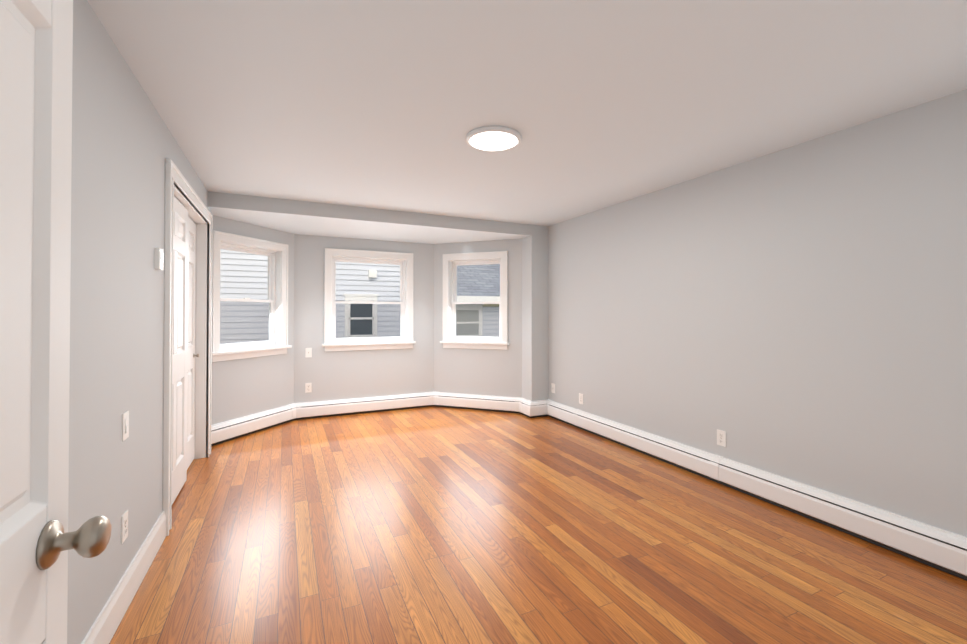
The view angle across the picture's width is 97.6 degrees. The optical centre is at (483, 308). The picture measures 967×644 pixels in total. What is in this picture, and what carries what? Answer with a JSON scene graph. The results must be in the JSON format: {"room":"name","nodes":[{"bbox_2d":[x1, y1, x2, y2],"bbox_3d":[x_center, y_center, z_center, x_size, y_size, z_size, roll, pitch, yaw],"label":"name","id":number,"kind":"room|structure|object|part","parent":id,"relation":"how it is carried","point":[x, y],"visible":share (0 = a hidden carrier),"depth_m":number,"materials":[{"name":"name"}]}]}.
{"room":"empty bedroom","nodes":[
{"label":"empty bedroom","id":0,"kind":"room"},
{"bbox_2d":[67,0,209,643],"bbox_3d":[-1.412,0.109,1.410,0.120,2.335,5.300,0,-1,-25],"label":"wall","id":1,"kind":"structure","parent":0,"point":[124,144],"depth_m":1.68,"materials":[{"name":"grey paint"}]},
{"bbox_2d":[81,511,165,643],"bbox_3d":[-1.527,1.208,1.804,0.016,0.146,4.470,0,-1,-25],"label":"baseboard","id":2,"kind":"structure","parent":1,"relation":"attached to","point":[103,628],"depth_m":1.80,"materials":[{"name":"white paint"}]},
{"bbox_2d":[121,510,127,543],"bbox_3d":[-1.533,0.930,1.809,0.007,0.114,0.070,0,-1,-25],"label":"electrical outlet","id":3,"kind":"object","parent":1,"relation":"attached to","point":[124,526],"visible":1,"depth_m":1.80,"materials":[{"name":"white plastic"}]},
{"bbox_2d":[122,411,128,440],"bbox_3d":[-1.532,0.500,1.814,0.010,0.114,0.070,0,-1,-25],"label":"light switch","id":4,"kind":"object","parent":1,"relation":"attached to","point":[125,425],"visible":1,"depth_m":1.80,"materials":[{"name":"white plastic"}]},
{"bbox_2d":[154,248,163,269],"bbox_3d":[-1.728,-0.265,2.254,0.024,0.110,0.080,0,-1,-25],"label":"thermostat","id":5,"kind":"object","parent":1,"relation":"attached to","point":[158,258],"visible":1,"depth_m":2.22,"materials":[{"name":"white plastic"}]},
{"bbox_2d":[172,196,187,503],"bbox_3d":[-2.070,0.269,2.815,0.035,2.018,0.774,0,-1,-25],"label":"closet door","id":6,"kind":"structure","parent":1,"relation":"in","point":[180,341],"depth_m":2.96,"materials":[{"name":"white paint"}]},
{"bbox_2d":[163,158,212,535],"bbox_3d":[-2.178,0.221,3.071,0.148,2.142,1.544,0,-1,-25],"label":"trim","id":7,"kind":"structure","parent":1,"relation":"attached to","point":[182,191],"depth_m":3.42,"materials":[{"name":"white paint"}]},
{"bbox_2d":[187,217,198,468],"bbox_3d":[-2.348,0.274,3.358,0.076,2.018,0.666,0,-1,-25],"label":"closet door","id":8,"kind":"structure","parent":1,"relation":"in","point":[191,355],"depth_m":3.53,"materials":[{"name":"white paint"}]},
{"bbox_2d":[211,215,293,424],"bbox_3d":[-2.530,0.156,4.465,0.160,2.300,1.570,0,-1,20],"label":"wall","id":9,"kind":"structure","parent":0,"point":[246,387],"depth_m":4.51,"materials":[{"name":"grey paint"}]},
{"bbox_2d":[212,230,291,361],"bbox_3d":[-2.488,-0.117,4.490,0.205,1.262,0.980,0,-1,20],"label":"window","id":10,"kind":"structure","parent":9,"relation":"in","point":[271,279],"depth_m":4.58,"materials":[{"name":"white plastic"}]},
{"bbox_2d":[294,234,433,402],"bbox_3d":[-1.493,0.165,5.460,2.080,2.300,0.160,0,-1,-25],"label":"wall","id":11,"kind":"structure","parent":0,"point":[333,375],"depth_m":5.30,"materials":[{"name":"grey paint"}]},
{"bbox_2d":[305,383,311,392],"bbox_3d":[-2.100,0.946,5.074,0.070,0.114,0.007,0,-1,-25],"label":"outlet","id":12,"kind":"object","parent":11,"relation":"attached to","point":[308,387],"visible":1,"depth_m":5.07,"materials":[{"name":"white plastic"}]},
{"bbox_2d":[305,348,311,357],"bbox_3d":[-2.099,0.526,5.076,0.070,0.114,0.012,0,-1,-25],"label":"electrical outlet","id":13,"kind":"object","parent":11,"relation":"attached to","point":[308,352],"visible":1,"depth_m":5.08,"materials":[{"name":"white plastic"}]},
{"bbox_2d":[322,248,415,351],"bbox_3d":[-1.461,-0.108,5.441,1.160,1.262,0.205,0,-1,-25],"label":"window","id":14,"kind":"structure","parent":11,"relation":"in","point":[401,337],"depth_m":5.43,"materials":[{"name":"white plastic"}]},
{"bbox_2d":[208,207,528,243],"bbox_3d":[-1.191,-0.995,5.157,4.100,0.215,1.526,0,-1,-25],"label":"ceiling","id":15,"kind":"structure","parent":0,"point":[320,226],"depth_m":4.76,"materials":[{"name":"white paint"}]},
{"bbox_2d":[208,191,547,236],"bbox_3d":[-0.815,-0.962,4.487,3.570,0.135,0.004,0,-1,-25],"label":"header beam","id":16,"kind":"structure","parent":0,"point":[248,202],"depth_m":4.30,"materials":[{"name":"grey paint"}]},
{"bbox_2d":[434,239,521,397],"bbox_3d":[-0.066,0.167,5.624,1.570,2.300,0.160,0,-1,20],"label":"wall","id":17,"kind":"structure","parent":0,"point":[492,372],"depth_m":5.51,"materials":[{"name":"grey paint"}]},
{"bbox_2d":[440,251,509,349],"bbox_3d":[-0.100,-0.107,5.605,0.960,1.262,0.205,0,-1,20],"label":"window","id":18,"kind":"structure","parent":17,"relation":"in","point":[454,302],"depth_m":5.63,"materials":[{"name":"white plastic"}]},
{"bbox_2d":[87,0,966,225],"bbox_3d":[0.246,-1.092,2.103,4.100,0.080,5.224,0,-1,-25],"label":"ceiling","id":19,"kind":"structure","parent":0,"point":[392,104],"depth_m":2.00,"materials":[{"name":"white paint"}]},
{"bbox_2d":[466,126,520,151],"bbox_3d":[0.061,-1.034,2.588,0.336,0.027,0.336,0,-1,-25],"label":"recessed light","id":20,"kind":"object","parent":19,"relation":"in","point":[493,138],"visible":1,"depth_m":2.54,"materials":[{"name":"white plastic"}]},
{"bbox_2d":[522,236,547,400],"bbox_3d":[0.623,0.214,5.332,0.241,2.200,0.330,0,-1,-25],"label":"pillar","id":21,"kind":"structure","parent":0,"point":[534,318],"depth_m":5.19,"materials":[{"name":"grey paint"}]},
{"bbox_2d":[109,406,966,643],"bbox_3d":[-0.146,1.320,2.795,4.400,0.060,6.850,0,-1,-25],"label":"floor","id":22,"kind":"structure","parent":0,"point":[434,525],"depth_m":2.21,"materials":[{"name":"brown wood"}]},
{"bbox_2d":[211,392,966,579],"bbox_3d":[-0.052,1.189,2.668,3.720,0.190,6.100,0,-1,-25],"label":"baseboard heater","id":23,"kind":"object","parent":22,"relation":"on","point":[936,547],"visible":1,"depth_m":3.19,"materials":[{"name":"white metal"}]},
{"bbox_2d":[548,89,966,536],"bbox_3d":[1.888,0.125,3.099,0.150,2.335,5.550,0,-1,-25],"label":"wall","id":24,"kind":"structure","parent":0,"point":[798,312],"depth_m":2.67,"materials":[{"name":"grey paint"}]},
{"bbox_2d":[551,383,554,392],"bbox_3d":[0.842,0.962,5.125,0.012,0.114,0.070,0,-1,-25],"label":"electrical outlet","id":25,"kind":"object","parent":24,"relation":"attached to","point":[552,388],"visible":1,"depth_m":5.14,"materials":[{"name":"white plastic"}]},
{"bbox_2d":[579,393,582,403],"bbox_3d":[1.070,0.987,4.646,0.007,0.114,0.070,0,-1,-25],"label":"electrical outlet","id":26,"kind":"object","parent":24,"relation":"attached to","point":[580,398],"visible":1,"depth_m":4.65,"materials":[{"name":"white plastic"}]},
{"bbox_2d":[717,429,725,446],"bbox_3d":[1.772,0.963,3.153,0.007,0.114,0.070,0,-1,-25],"label":"electrical outlet","id":27,"kind":"object","parent":24,"relation":"attached to","point":[721,437],"visible":1,"depth_m":3.15,"materials":[{"name":"white plastic"}]},
{"bbox_3d":[-0.446,0.094,-0.208,0.250,2.335,0.110,0,-1,-25],"label":"wall","id":28,"kind":"structure","parent":0,"visible":0},
{"bbox_2d":[0,0,110,643],"bbox_3d":[-0.501,0.243,0.295,0.176,2.023,0.811,0,-1,-25],"label":"door","id":29,"kind":"structure","parent":28,"relation":"in","point":[38,540],"depth_m":0.59,"materials":[{"name":"white paint"}]},
{"bbox_3d":[-0.653,0.339,0.616,0.176,0.064,0.100,0,-1,-25],"label":"knob","id":30,"kind":"part","parent":29,"relation":"part of","materials":[{"name":"silver metal"}]},
{"label":"outside","id":31,"kind":"structure","parent":0,"visible":0},
{"bbox_3d":[-5.289,4.476,17.227,45.000,0.100,24.100,0,-1,-25],"label":"ground","id":32,"kind":"structure","parent":31,"visible":0},
{"bbox_2d":[220,249,499,343],"bbox_3d":[-3.145,0.122,11.535,18.000,8.500,6.300,0,-1,-25],"label":"neighbouring house","id":33,"kind":"structure","parent":32,"relation":"on","point":[478,281],"depth_m":8.64,"materials":[{"name":"plastic"}]}
]}

